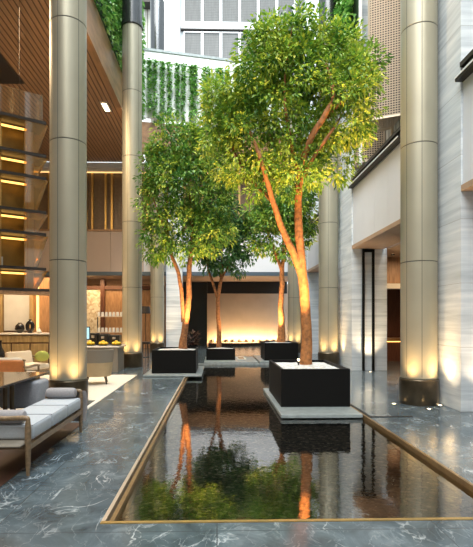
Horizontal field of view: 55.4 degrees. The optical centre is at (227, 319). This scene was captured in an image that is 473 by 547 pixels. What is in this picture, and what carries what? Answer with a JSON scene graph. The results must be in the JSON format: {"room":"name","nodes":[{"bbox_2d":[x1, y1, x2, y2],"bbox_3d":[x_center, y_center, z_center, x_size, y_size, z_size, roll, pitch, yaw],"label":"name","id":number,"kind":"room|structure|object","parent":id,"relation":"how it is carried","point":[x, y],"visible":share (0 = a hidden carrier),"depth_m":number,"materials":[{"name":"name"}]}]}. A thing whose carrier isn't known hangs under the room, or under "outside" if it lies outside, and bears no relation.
{"room":"lobby","nodes":[
{"label":"lobby","id":0,"kind":"room"},
{"bbox_2d":[0,278,48,332],"bbox_3d":[-7.570,0.050,14.919,3.377,2.900,0.200,0,0,-1],"label":"wall","id":1,"kind":"structure","parent":0,"point":[43,300],"depth_m":14.86,"materials":[{"name":"brown wood"}]},
{"bbox_2d":[0,294,3,331],"bbox_3d":[-7.429,-0.401,14.720,0.099,1.598,0.195,0,0,-1],"label":"trim","id":2,"kind":"structure","parent":1,"relation":"attached to","point":[1,295],"depth_m":14.66,"materials":[{"name":"brown wood"}]},
{"bbox_2d":[4,295,28,330],"bbox_3d":[-6.918,-0.300,14.798,0.861,1.300,0.065,0,0,-1],"label":"wall panel","id":3,"kind":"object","parent":1,"relation":"attached to","point":[16,307],"depth_m":14.76,"materials":[{"name":"beige paint"}]},
{"bbox_2d":[29,284,34,331],"bbox_3d":[-6.420,-0.401,14.745,0.099,1.598,0.195,0,0,-1],"label":"trim","id":4,"kind":"structure","parent":1,"relation":"attached to","point":[31,297],"depth_m":14.66,"materials":[{"name":"brown wood"}]},
{"bbox_2d":[36,283,38,329],"bbox_3d":[-6.255,-0.401,14.797,0.053,1.598,0.090,0,0,-1],"label":"trim","id":5,"kind":"structure","parent":1,"relation":"attached to","point":[37,297],"depth_m":14.75,"materials":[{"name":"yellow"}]},
{"bbox_2d":[0,0,143,161],"bbox_3d":[-6.971,-7.625,9.582,6.530,0.250,23.500,0,0,-1],"label":"ceiling","id":6,"kind":"structure","parent":0,"point":[104,129],"depth_m":14.33,"materials":[{"name":"brown wood"}]},
{"bbox_2d":[0,54,23,83],"bbox_3d":[-7.673,-7.484,13.116,2.500,0.029,2.200,0,0,-1],"label":"trim","id":7,"kind":"structure","parent":6,"relation":"attached to","point":[8,75],"depth_m":13.69,"materials":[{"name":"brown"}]},
{"bbox_2d":[0,0,48,295],"bbox_3d":[-5.687,-4.049,9.890,3.452,6.898,0.740,0,0,-34],"label":"shelving","id":8,"kind":"object","parent":6,"relation":"hanging from","point":[13,157],"visible":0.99,"depth_m":10.59,"materials":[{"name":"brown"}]},
{"bbox_2d":[100,102,111,111],"bbox_3d":[-4.291,-7.478,15.800,0.240,0.040,0.700,0,0,-1],"label":"recessed light","id":9,"kind":"object","parent":6,"relation":"in","point":[104,105],"visible":1,"depth_m":15.74,"materials":[{"name":"white"}]},
{"bbox_2d":[87,290,99,341],"bbox_3d":[-7.319,-0.050,23.978,1.146,3.100,0.300,0,0,-1],"label":"wall","id":10,"kind":"structure","parent":0,"point":[93,296],"depth_m":23.83,"materials":[{"name":"stone"}]},
{"bbox_2d":[94,0,146,120],"bbox_3d":[-3.563,-11.255,14.264,0.514,5.550,11.016,0,0,-1],"label":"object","id":11,"kind":"structure","parent":0,"point":[110,11],"depth_m":14.29,"materials":[{"name":"green"}]},
{"bbox_2d":[87,0,121,114],"bbox_3d":[-3.625,-8.070,8.764,0.120,1.260,21.700,0,0,-1],"label":"trim","id":12,"kind":"structure","parent":11,"relation":"attached to","point":[98,41],"depth_m":13.37,"materials":[{"name":"brown wood"}]},
{"bbox_2d":[87,285,165,344],"bbox_3d":[-6.656,-0.330,27.596,8.040,3.660,0.300,0,0,-1],"label":"wall","id":13,"kind":"structure","parent":0,"point":[87,285],"depth_m":27.51,"materials":[{"name":"brown wood"}]},
{"bbox_2d":[105,290,150,347],"bbox_3d":[-5.339,-0.050,24.077,2.381,3.100,0.200,0,0,-1],"label":"wall","id":14,"kind":"structure","parent":0,"point":[113,298],"depth_m":23.96,"materials":[{"name":"brown wood"}]},
{"bbox_2d":[100,279,105,333],"bbox_3d":[-6.636,-0.325,23.945,0.208,3.650,0.400,0,0,-1],"label":"trim","id":15,"kind":"structure","parent":14,"relation":"attached to","point":[102,281],"depth_m":23.75,"materials":[{"name":"red wood"}]},
{"bbox_2d":[87,286,149,289],"bbox_3d":[-6.996,-1.710,23.961,5.793,0.180,0.350,0,0,-1],"label":"trim","id":16,"kind":"structure","parent":14,"relation":"attached to","point":[88,287],"depth_m":23.82,"materials":[{"name":"red wood"}]},
{"bbox_2d":[43,0,239,162],"bbox_3d":[0.262,-15.500,30.215,26.000,20.000,0.400,0,0,-1],"label":"wall","id":17,"kind":"structure","parent":0,"point":[181,1],"depth_m":29.93,"materials":[{"name":"white paint"}]},
{"bbox_2d":[143,0,149,47],"bbox_3d":[-5.595,-18.250,29.417,2.250,8.500,0.890,0,0,-1],"label":"window","id":18,"kind":"structure","parent":17,"relation":"in","point":[146,27],"depth_m":29.78,"materials":[{"name":"glass"}]},
{"bbox_2d":[164,0,179,123],"bbox_3d":[-3.751,-15.500,29.662,1.150,20.000,0.490,0,0,-1],"label":"trim","id":19,"kind":"structure","parent":17,"relation":"attached to","point":[171,7],"depth_m":29.42,"materials":[{"name":"white paint"}]},
{"bbox_2d":[184,0,201,22],"bbox_3d":[-2.330,-21.300,29.857,1.200,3.200,0.170,0,0,-1],"label":"window","id":20,"kind":"structure","parent":17,"relation":"in","point":[192,8],"depth_m":29.85,"materials":[{"name":"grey glass"}]},
{"bbox_2d":[184,31,201,54],"bbox_3d":[-2.330,-17.500,29.857,1.200,3.200,0.170,0,0,-1],"label":"window","id":21,"kind":"structure","parent":17,"relation":"in","point":[192,39],"depth_m":29.85,"materials":[{"name":"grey glass"}]},
{"bbox_2d":[202,31,220,56],"bbox_3d":[-1.091,-17.500,29.887,1.200,3.200,0.170,0,0,-1],"label":"window","id":22,"kind":"structure","parent":17,"relation":"in","point":[211,41],"depth_m":29.88,"materials":[{"name":"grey glass"}]},
{"bbox_2d":[202,0,220,23],"bbox_3d":[-1.091,-21.300,29.887,1.200,3.200,0.170,0,0,-1],"label":"window","id":23,"kind":"structure","parent":17,"relation":"in","point":[211,9],"depth_m":29.88,"materials":[{"name":"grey glass"}]},
{"bbox_2d":[181,23,275,28],"bbox_3d":[4.068,-19.450,30.003,14.400,0.340,0.190,0,0,-1],"label":"trim","id":24,"kind":"structure","parent":17,"relation":"attached to","point":[183,25],"depth_m":29.79,"materials":[{"name":"white paint"}]},
{"bbox_2d":[221,0,238,23],"bbox_3d":[0.149,-21.300,29.918,1.200,3.200,0.170,0,0,-1],"label":"window","id":25,"kind":"structure","parent":17,"relation":"in","point":[229,8],"depth_m":29.91,"materials":[{"name":"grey glass"}]},
{"bbox_2d":[221,32,238,58],"bbox_3d":[0.149,-17.500,29.918,1.200,3.200,0.170,0,0,-1],"label":"window","id":26,"kind":"structure","parent":17,"relation":"in","point":[227,38],"depth_m":29.91,"materials":[{"name":"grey glass"}]},
{"bbox_2d":[181,28,285,32],"bbox_3d":[4.069,-19.235,29.983,14.400,0.070,0.230,0,0,-1],"label":"trim","id":27,"kind":"structure","parent":17,"relation":"attached to","point":[182,29],"depth_m":29.84,"materials":[{"name":"black metal"}]},
{"bbox_2d":[240,0,257,23],"bbox_3d":[1.389,-21.300,29.948,1.200,3.200,0.170,0,0,-1],"label":"window","id":28,"kind":"structure","parent":17,"relation":"in","point":[247,7],"depth_m":29.94,"materials":[{"name":"clear glass"}]},
{"bbox_2d":[240,32,257,61],"bbox_3d":[1.389,-17.500,29.948,1.200,3.200,0.170,0,0,-1],"label":"window","id":29,"kind":"structure","parent":17,"relation":"in","point":[241,33],"depth_m":29.93,"materials":[{"name":"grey glass"}]},
{"bbox_2d":[258,0,276,22],"bbox_3d":[2.628,-21.300,29.978,1.200,3.200,0.170,0,0,-1],"label":"window","id":30,"kind":"structure","parent":17,"relation":"in","point":[262,4],"depth_m":29.97,"materials":[{"name":"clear glass"}]},
{"bbox_2d":[277,0,294,24],"bbox_3d":[3.868,-21.300,30.008,1.200,3.200,0.170,0,0,-1],"label":"window","id":31,"kind":"structure","parent":17,"relation":"in","point":[279,2],"depth_m":30.00,"materials":[{"name":"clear glass"}]},
{"bbox_2d":[24,173,287,229],"bbox_3d":[-3.561,-6.005,22.320,13.970,3.390,0.200,0,0,-1],"label":"wall","id":32,"kind":"structure","parent":0,"point":[99,178],"depth_m":22.16,"materials":[{"name":"brown wood"}]},
{"bbox_2d":[24,162,283,173],"bbox_3d":[-3.552,-7.350,21.930,13.970,0.260,0.980,0,0,-1],"label":"trim","id":33,"kind":"structure","parent":32,"relation":"attached to","point":[91,166],"depth_m":21.43,"materials":[{"name":"metal"}]},
{"bbox_2d":[48,173,276,228],"bbox_3d":[-3.642,-5.755,22.143,12.100,2.890,0.130,0,0,-1],"label":"trim","id":34,"kind":"structure","parent":32,"relation":"attached to","point":[92,174],"depth_m":22.03,"materials":[{"name":"gold metal"}]},
{"bbox_2d":[24,231,287,271],"bbox_3d":[-3.537,-3.250,21.520,13.980,1.900,0.200,0,0,-1],"label":"wall","id":35,"kind":"structure","parent":0,"point":[104,249],"depth_m":21.37,"materials":[{"name":"beige paint"}]},
{"bbox_2d":[24,229,257,231],"bbox_3d":[-3.542,-4.253,21.510,13.970,0.095,0.260,0,0,-1],"label":"trim","id":36,"kind":"structure","parent":35,"relation":"attached to","point":[98,230],"depth_m":21.32,"materials":[{"name":"brown wood"}]},
{"bbox_2d":[24,271,287,275],"bbox_3d":[-3.542,-2.208,21.530,13.970,0.175,0.280,0,0,-1],"label":"trim","id":37,"kind":"structure","parent":35,"relation":"attached to","point":[88,273],"depth_m":21.44,"materials":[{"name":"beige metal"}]},
{"bbox_2d":[24,276,287,284],"bbox_3d":[-3.628,-2.220,25.049,13.970,0.120,6.740,0,0,-1],"label":"ceiling","id":38,"kind":"structure","parent":0,"point":[91,280],"depth_m":24.00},
{"bbox_2d":[166,177,182,346],"bbox_3d":[-2.507,-2.850,21.125,0.740,8.700,0.560,0,0,-1],"label":"wall pier","id":39,"kind":"object","parent":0,"point":[173,309],"depth_m":20.84,"materials":[{"name":"stone"}]},
{"bbox_2d":[183,282,206,345],"bbox_3d":[-1.884,-0.325,25.712,1.390,3.650,0.300,0,0,-1],"label":"wall panel","id":40,"kind":"object","parent":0,"point":[198,312],"visible":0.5,"depth_m":25.56,"materials":[{"name":"black"}]},
{"bbox_2d":[207,282,286,293],"bbox_3d":[1.087,-1.827,25.534,4.520,0.655,0.200,0,0,-1],"label":"trim","id":41,"kind":"structure","parent":40,"relation":"attached to","point":[227,287],"depth_m":25.44,"materials":[{"name":"black metal"}]},
{"bbox_2d":[0,345,472,546],"bbox_3d":[-0.293,1.700,11.996,20.000,0.400,36.000,0,0,-1],"label":"floor","id":42,"kind":"structure","parent":0,"point":[66,495],"depth_m":4.05,"materials":[{"name":"stone"}]},
{"bbox_2d":[0,340,4,357],"bbox_3d":[-6.224,1.023,12.252,0.280,0.930,0.280,0,0,-1],"label":"floor vase","id":43,"kind":"object","parent":42,"relation":"on","point":[2,352],"visible":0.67,"depth_m":12.21,"materials":[{"name":"black ceramic"}]},
{"bbox_2d":[0,333,48,362],"bbox_3d":[-7.150,0.950,13.979,3.432,1.100,0.740,0,0,-1],"label":"sideboard","id":44,"kind":"object","parent":42,"relation":"on","point":[11,342],"visible":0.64,"depth_m":13.67,"materials":[{"name":"brown wood"}]},
{"bbox_2d":[15,323,24,332],"bbox_3d":[-6.451,0.239,13.947,0.290,0.320,0.290,0,0,-1],"label":"vase","id":45,"kind":"object","parent":44,"relation":"on","point":[19,328],"visible":1,"depth_m":13.85,"materials":[{"name":"black ceramic"}]},
{"bbox_2d":[25,319,34,332],"bbox_3d":[-6.138,0.186,13.954,0.285,0.425,0.136,0,0,-1],"label":"vase","id":46,"kind":"object","parent":44,"relation":"on","point":[30,330],"visible":1,"depth_m":13.91,"materials":[{"name":"black ceramic"}]},
{"bbox_2d":[0,422,82,486],"bbox_3d":[-4.076,1.494,4.302,4.060,0.009,4.400,0,0,-1],"label":"rug","id":47,"kind":"object","parent":42,"relation":"on","point":[12,462],"visible":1,"depth_m":4.99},
{"bbox_2d":[0,372,47,409],"bbox_3d":[-3.818,1.170,5.583,1.840,0.640,3.550,0,0,-1],"label":"table","id":48,"kind":"object","parent":47,"relation":"on","point":[7,379],"visible":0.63,"depth_m":6.32,"materials":[{"name":"brown wood"}]},
{"bbox_2d":[0,389,86,475],"bbox_3d":[-2.157,1.208,5.171,0.520,0.583,1.945,0,0,-1],"label":"bench","id":49,"kind":"object","parent":47,"relation":"on","point":[44,415],"visible":0.77,"depth_m":4.78,"materials":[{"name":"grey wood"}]},
{"bbox_2d":[0,410,26,423],"bbox_3d":[-2.174,0.955,4.448,0.350,0.137,0.153,0,0,-1],"label":"bolster","id":50,"kind":"object","parent":49,"relation":"on","point":[5,413],"visible":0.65,"depth_m":4.40,"materials":[{"name":"grey fabric"}]},
{"bbox_2d":[0,415,50,438],"bbox_3d":[-2.142,1.099,4.649,0.465,0.148,0.504,0,0,-1],"label":"seat cushion","id":51,"kind":"object","parent":49,"relation":"on","point":[39,423],"depth_m":4.42,"materials":[{"name":"grey fabric"}]},
{"bbox_2d":[22,405,66,425],"bbox_3d":[-2.154,1.099,5.169,0.465,0.148,0.504,0,0,-1],"label":"seat cushion","id":52,"kind":"object","parent":49,"relation":"on","point":[58,413],"depth_m":5.15,"materials":[{"name":"grey fabric"}]},
{"bbox_2d":[31,398,79,415],"bbox_3d":[-2.167,1.099,5.689,0.465,0.148,0.504,0,0,-1],"label":"seat cushion","id":53,"kind":"object","parent":49,"relation":"on","point":[73,404],"depth_m":5.66,"materials":[{"name":"grey fabric"}]},
{"bbox_2d":[45,388,76,397],"bbox_3d":[-2.185,0.955,5.898,0.400,0.137,0.153,0,0,-1],"label":"bolster","id":54,"kind":"object","parent":49,"relation":"on","point":[50,392],"visible":1,"depth_m":5.84,"materials":[{"name":"grey fabric"}]},
{"bbox_2d":[48,0,87,403],"bbox_3d":[-2.825,-6.500,7.963,0.682,16.000,0.682,0,0,-5],"label":"column","id":55,"kind":"structure","parent":42,"relation":"on","point":[67,18],"depth_m":7.70,"materials":[{"name":"metal"}]},
{"bbox_2d":[0,375,136,409],"bbox_3d":[-6.016,1.494,9.381,7.230,0.010,5.550,0,0,-1],"label":"rug","id":56,"kind":"object","parent":42,"relation":"on","point":[98,389],"visible":0.28,"depth_m":10.23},
{"bbox_2d":[0,358,39,377],"bbox_3d":[-4.403,1.119,9.208,0.809,0.739,0.799,0,0,-1],"label":"armchair","id":57,"kind":"object","parent":56,"relation":"on","point":[6,364],"visible":0.53,"depth_m":8.84,"materials":[{"name":"orange leather"}]},
{"bbox_2d":[0,358,22,360],"bbox_3d":[-4.397,0.918,8.978,0.600,0.337,0.176,0,0,-1],"label":"cushion","id":58,"kind":"object","parent":57,"relation":"on","point":[0,358],"depth_m":8.91,"materials":[{"name":"beige fabric"}]},
{"bbox_2d":[0,378,48,409],"bbox_3d":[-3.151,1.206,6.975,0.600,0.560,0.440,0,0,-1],"label":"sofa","id":59,"kind":"object","parent":56,"relation":"on","point":[30,392],"visible":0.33,"depth_m":6.76,"materials":[{"name":"fabric"}]},
{"bbox_2d":[4,350,48,371],"bbox_3d":[-5.003,1.140,11.250,0.799,0.698,0.809,0,0,29],"label":"armchair","id":60,"kind":"object","parent":56,"relation":"on","point":[26,356],"visible":0.34,"depth_m":11.27,"materials":[{"name":"beige fabric"}]},
{"bbox_2d":[25,362,48,370],"bbox_3d":[-4.931,1.156,11.210,0.630,0.140,0.680,0,0,29],"label":"seat cushion","id":61,"kind":"object","parent":60,"relation":"on","point":[43,366],"depth_m":11.18,"materials":[{"name":"beige fabric"}]},
{"bbox_2d":[35,351,48,360],"bbox_3d":[-4.629,0.900,11.200,0.335,0.271,0.150,0,0,-21],"label":"pillow","id":62,"kind":"object","parent":60,"relation":"on","point":[41,355],"visible":0.99,"depth_m":11.15,"materials":[{"name":"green fabric"}]},
{"bbox_2d":[87,349,113,383],"bbox_3d":[-3.072,1.088,10.522,0.800,0.805,0.645,0,0,-13],"label":"tub chair","id":63,"kind":"object","parent":56,"relation":"on","point":[99,362],"visible":0.79,"depth_m":10.27,"materials":[{"name":"brown fabric"}]},
{"bbox_2d":[87,344,125,371],"bbox_3d":[-4.038,1.125,13.405,1.789,0.750,1.000,0,0,-1],"label":"buffet table","id":64,"kind":"object","parent":42,"relation":"on","point":[118,359],"visible":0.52,"depth_m":12.99,"materials":[{"name":"stone"}]},
{"bbox_2d":[90,333,99,344],"bbox_3d":[-4.031,0.569,13.596,0.220,0.360,0.420,0,0,-1],"label":"coffee machine","id":65,"kind":"object","parent":64,"relation":"on","point":[93,336],"visible":0.68,"depth_m":13.46,"materials":[{"name":"black metal"}]},
{"bbox_2d":[98,334,109,343],"bbox_3d":[-3.742,0.584,13.603,0.280,0.330,0.420,0,0,-1],"label":"coffee machine","id":66,"kind":"object","parent":64,"relation":"on","point":[105,337],"visible":0.64,"depth_m":13.46,"materials":[{"name":"black metal"}]},
{"bbox_2d":[109,335,121,344],"bbox_3d":[-3.408,0.599,13.611,0.300,0.300,0.420,0,0,-1],"label":"coffee machine","id":67,"kind":"object","parent":64,"relation":"on","point":[112,338],"visible":0.75,"depth_m":13.47,"materials":[{"name":"black metal"}]},
{"bbox_2d":[96,316,121,332],"bbox_3d":[-3.917,0.690,15.034,0.900,1.620,0.350,0,0,-1],"label":"glass rack","id":68,"kind":"object","parent":42,"relation":"on","point":[96,316],"visible":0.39,"depth_m":14.86,"materials":[{"name":"gold metal"}]},
{"bbox_2d":[121,0,142,367],"bbox_3d":[-3.074,-6.500,14.429,0.682,16.000,0.682,0,0,2],"label":"column","id":69,"kind":"structure","parent":42,"relation":"on","point":[131,24],"depth_m":14.16,"materials":[{"name":"metal"}]},
{"bbox_2d":[142,306,150,357],"bbox_3d":[-3.315,0.474,18.124,0.400,2.049,0.400,0,0,-1],"label":"floor lamp","id":70,"kind":"object","parent":42,"relation":"on","point":[145,309],"visible":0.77,"depth_m":18.04,"materials":[{"name":"black metal"}]},
{"bbox_2d":[150,0,164,352],"bbox_3d":[-3.223,-6.500,20.527,0.682,16.000,0.682,0,0,2],"label":"column","id":71,"kind":"structure","parent":42,"relation":"on","point":[156,6],"depth_m":20.27,"materials":[{"name":"metal"}]},
{"bbox_2d":[143,366,203,376],"bbox_3d":[-1.493,1.471,12.992,1.550,0.042,2.350,0,0,-1],"label":"stone plinth","id":72,"kind":"object","parent":42,"relation":"on","point":[199,372],"visible":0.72,"depth_m":11.97,"materials":[{"name":"grey stone"}]},
{"bbox_2d":[152,347,197,372],"bbox_3d":[-1.487,1.133,12.967,1.200,0.632,1.500,0,0,-1],"label":"planter","id":73,"kind":"object","parent":42,"relation":"on","point":[164,359],"visible":0.91,"depth_m":12.22,"materials":[{"name":"black metal"}]},
{"bbox_2d":[130,111,239,348],"bbox_3d":[-1.196,-2.556,12.921,3.202,7.001,2.127,0,0,-14],"label":"indoor tree","id":74,"kind":"object","parent":73,"relation":"in","point":[172,167],"visible":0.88,"depth_m":12.75,"materials":[{"name":"green plant"}]},
{"bbox_2d":[187,330,201,348],"bbox_3d":[-1.521,0.943,19.350,0.909,1.114,0.963,0,0,-20],"label":"potted plant","id":75,"kind":"object","parent":42,"relation":"on","point":[193,344],"visible":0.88,"depth_m":19.27,"materials":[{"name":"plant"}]},
{"bbox_2d":[206,347,234,359],"bbox_3d":[-0.278,1.246,16.898,1.050,0.416,1.200,0,0,-1],"label":"planter","id":76,"kind":"object","parent":42,"relation":"on","point":[212,353],"visible":0.94,"depth_m":16.30,"materials":[{"name":"black metal"}]},
{"bbox_2d":[188,196,258,347],"bbox_3d":[-0.223,-1.704,17.040,2.688,6.006,2.177,0,0,36],"label":"indoor tree","id":77,"kind":"object","parent":76,"relation":"in","point":[224,265],"visible":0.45,"depth_m":16.84,"materials":[{"name":"green plant"}]},
{"bbox_2d":[204,357,257,362],"bbox_3d":[0.076,1.477,16.732,1.870,0.044,2.350,0,0,-1],"label":"stone plinth","id":78,"kind":"object","parent":42,"relation":"on","point":[248,359],"visible":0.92,"depth_m":15.78,"materials":[{"name":"grey stone"}]},
{"bbox_2d":[208,339,275,345],"bbox_3d":[1.069,1.292,26.220,4.515,0.415,0.485,0,0,-1],"label":"stone ledge","id":79,"kind":"object","parent":42,"relation":"on","point":[253,342],"visible":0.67,"depth_m":26.05,"materials":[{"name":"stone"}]},
{"bbox_2d":[254,355,268,362],"bbox_3d":[1.859,1.470,17.050,1.550,0.059,2.800,0,0,-1],"label":"stone plinth","id":80,"kind":"object","parent":42,"relation":"on","point":[258,357],"visible":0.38,"depth_m":16.41,"materials":[{"name":"grey stone"}]},
{"bbox_2d":[261,341,297,360],"bbox_3d":[1.874,1.123,16.651,1.200,0.631,1.400,0,0,-1],"label":"planter","id":81,"kind":"object","parent":42,"relation":"on","point":[270,350],"visible":0.97,"depth_m":15.95,"materials":[{"name":"black metal"}]},
{"bbox_2d":[239,175,318,341],"bbox_3d":[1.939,-2.201,16.622,3.121,6.344,2.079,0,0,9],"label":"indoor tree","id":82,"kind":"object","parent":81,"relation":"in","point":[260,217],"visible":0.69,"depth_m":16.47,"materials":[{"name":"green plant"}]},
{"bbox_2d":[100,363,472,523],"bbox_3d":[0.510,1.644,9.428,3.200,0.312,12.165,0,0,-1],"label":"reflecting pool","id":83,"kind":"object","parent":42,"relation":"in","point":[220,451],"visible":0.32,"depth_m":4.93,"materials":[{"name":"liquid"}]},
{"bbox_2d":[269,360,349,406],"bbox_3d":[1.472,1.156,8.549,1.180,0.646,1.780,0,0,-1],"label":"planter","id":84,"kind":"object","parent":83,"relation":"on","point":[323,383],"visible":0.86,"depth_m":7.66,"materials":[{"name":"black metal"}]},
{"bbox_2d":[193,0,393,364],"bbox_3d":[1.194,-2.551,8.495,3.804,6.808,2.168,0,0,3],"label":"indoor tree","id":85,"kind":"object","parent":84,"relation":"on","point":[285,62],"visible":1,"depth_m":8.20,"materials":[{"name":"green plant"}]},
{"bbox_2d":[263,388,362,417],"bbox_3d":[1.437,1.508,8.413,1.285,0.055,2.750,0,0,-1],"label":"stone plinth","id":86,"kind":"object","parent":83,"relation":"on","point":[284,412],"visible":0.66,"depth_m":7.28,"materials":[{"name":"grey stone"}]},
{"bbox_2d":[288,4,300,352],"bbox_3d":[3.098,-6.500,20.982,0.682,16.000,0.682,0,0,-5],"label":"column","id":87,"kind":"structure","parent":42,"relation":"on","point":[294,314],"depth_m":20.71,"materials":[{"name":"metal"}]},
{"bbox_2d":[318,0,338,364],"bbox_3d":[3.255,-6.500,14.584,0.682,16.000,0.682,0,0,2],"label":"column","id":88,"kind":"structure","parent":42,"relation":"on","point":[328,201],"depth_m":14.31,"materials":[{"name":"metal"}]},
{"bbox_2d":[350,403,411,417],"bbox_3d":[2.498,1.496,7.593,0.675,0.007,1.340,0,0,-1],"label":"floor slot","id":89,"kind":"object","parent":42,"relation":"on","point":[355,407],"visible":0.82,"depth_m":6.96,"materials":[{"name":"black"}]},
{"bbox_2d":[387,337,399,360],"bbox_3d":[6.045,1.080,16.653,2.000,0.840,0.700,0,0,-1],"label":"console","id":90,"kind":"object","parent":42,"relation":"on","point":[393,343],"visible":0.2,"depth_m":16.35,"materials":[{"name":"red wood"}]},
{"bbox_2d":[399,0,439,406],"bbox_3d":[3.443,-6.500,8.117,0.682,16.000,0.682,0,0,-5],"label":"column","id":91,"kind":"structure","parent":42,"relation":"on","point":[419,383],"depth_m":7.86,"materials":[{"name":"metal"}]},
{"bbox_2d":[207,284,287,344],"bbox_3d":[0.436,-0.330,27.169,6.600,3.660,0.300,0,0,-1],"label":"wall","id":92,"kind":"structure","parent":0,"point":[242,316],"depth_m":27.03,"materials":[{"name":"beige paint"}]},
{"bbox_2d":[301,0,472,411],"bbox_3d":[4.220,-6.500,11.708,1.050,16.000,21.198,0,0,-1],"label":"wall","id":93,"kind":"structure","parent":0,"point":[455,17],"depth_m":7.98,"materials":[{"name":"stone"}]},
{"bbox_2d":[144,48,251,63],"bbox_3d":[-0.283,-11.945,20.804,7.688,0.110,0.451,0,0,-13],"label":"trim","id":94,"kind":"structure","parent":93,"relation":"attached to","point":[145,49],"depth_m":20.24,"materials":[{"name":"stone"}]},
{"bbox_2d":[144,51,255,71],"bbox_3d":[-0.284,-11.665,20.814,7.676,0.430,0.392,0,0,-13],"label":"trim","id":95,"kind":"structure","parent":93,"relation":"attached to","point":[201,62],"depth_m":20.27,"materials":[{"name":"white paint"}]},
{"bbox_2d":[142,58,287,132],"bbox_3d":[-0.260,-10.086,20.476,7.680,2.823,0.510,0,0,-13],"label":"hanging plants","id":96,"kind":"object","parent":95,"relation":"hanging from","point":[169,87],"depth_m":20.09,"materials":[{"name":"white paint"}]},
{"bbox_2d":[142,122,287,164],"bbox_3d":[-0.286,-8.120,20.904,7.656,1.360,0.294,0,0,-13],"label":"trim","id":97,"kind":"structure","parent":96,"relation":"attached to","point":[145,125],"depth_m":20.06,"materials":[{"name":"brown wood"}]},
{"bbox_2d":[307,264,318,272],"bbox_3d":[4.022,-2.150,17.754,0.950,0.100,4.296,0,0,-1],"label":"trim","id":98,"kind":"structure","parent":93,"relation":"attached to","point":[315,269],"depth_m":19.09,"materials":[{"name":"beige"}]},
{"bbox_2d":[332,0,358,68],"bbox_3d":[3.464,-9.870,13.831,0.518,4.295,2.628,0,0,-1],"label":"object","id":99,"kind":"structure","parent":93,"relation":"attached to","point":[342,7],"depth_m":13.01,"materials":[{"name":"green"}]},
{"bbox_2d":[362,249,374,370],"bbox_3d":[4.135,-0.291,13.262,0.352,3.578,0.075,0,0,-1],"label":"door","id":100,"kind":"structure","parent":93,"relation":"in","point":[363,250],"depth_m":13.23,"materials":[{"name":"black metal"}]},
{"bbox_2d":[349,126,399,188],"bbox_3d":[4.101,-4.040,11.479,1.000,0.320,3.646,0,0,-1],"label":"trim","id":101,"kind":"structure","parent":93,"relation":"attached to","point":[396,133],"depth_m":11.04,"materials":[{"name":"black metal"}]},
{"bbox_2d":[359,0,361,165],"bbox_3d":[3.597,-7.603,12.226,0.070,6.795,0.070,0,0,-1],"label":"post","id":102,"kind":"object","parent":101,"relation":"on","point":[360,1],"visible":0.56,"depth_m":12.19,"materials":[{"name":"white paint"}]},
{"bbox_2d":[352,219,399,248],"bbox_3d":[4.176,-2.150,11.480,0.950,0.100,3.646,0,0,-1],"label":"ceiling","id":103,"kind":"structure","parent":93,"relation":"attached to","point":[389,235],"depth_m":11.74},
{"bbox_2d":[368,0,399,131],"bbox_3d":[4.174,-7.577,11.817,0.894,4.865,0.808,0,0,24],"label":"mesh screen","id":104,"kind":"object","parent":93,"relation":"attached to","point":[383,15],"visible":0.46,"depth_m":11.48,"materials":[{"name":"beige metal"}]},
{"bbox_2d":[385,118,399,140],"bbox_3d":[4.471,-9.352,11.488,0.160,10.295,3.630,0,0,-1],"label":"window","id":105,"kind":"structure","parent":93,"relation":"in","point":[388,133],"depth_m":12.05,"materials":[{"name":"grey glass"}]},
{"bbox_2d":[354,90,384,168],"bbox_3d":[4.067,-5.793,12.962,0.854,2.635,0.557,0,0,17],"label":"mesh screen","id":106,"kind":"object","parent":105,"relation":"attached to","point":[369,152],"visible":0.13,"depth_m":12.71,"materials":[{"name":"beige metal"}]},
{"bbox_2d":[387,283,399,288],"bbox_3d":[6.860,-1.135,15.222,4.340,0.170,0.300,0,0,-1],"label":"trim","id":107,"kind":"structure","parent":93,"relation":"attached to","point":[389,285],"depth_m":15.04,"materials":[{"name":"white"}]},
{"bbox_2d":[387,257,400,283],"bbox_3d":[6.860,-1.665,15.222,4.340,0.870,0.200,0,0,-1],"label":"trim","id":108,"kind":"structure","parent":93,"relation":"attached to","point":[393,263],"depth_m":15.09,"materials":[{"name":"brown wood"}]},
{"bbox_2d":[454,49,472,81],"bbox_3d":[4.278,-4.040,4.231,1.000,0.320,6.246,0,0,-1],"label":"trim","id":109,"kind":"structure","parent":93,"relation":"attached to","point":[468,71],"depth_m":7.14,"materials":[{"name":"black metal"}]},
{"bbox_2d":[461,179,472,190],"bbox_3d":[4.353,-2.150,4.233,0.950,0.100,6.246,0,0,-1],"label":"trim","id":110,"kind":"structure","parent":93,"relation":"attached to","point":[468,186],"depth_m":7.19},
{"bbox_2d":[387,289,399,336],"bbox_3d":[6.849,-0.300,17.523,4.450,3.600,0.300,0,0,-1],"label":"wall","id":111,"kind":"structure","parent":0,"point":[393,295],"depth_m":17.36,"materials":[{"name":"red wood"}]},
{"bbox_2d":[387,242,399,256],"bbox_3d":[7.045,-2.150,9.275,4.460,0.100,16.200,0,0,-1],"label":"ceiling","id":112,"kind":"structure","parent":0,"point":[394,249],"depth_m":13.60,"materials":[{"name":"brown wood"}]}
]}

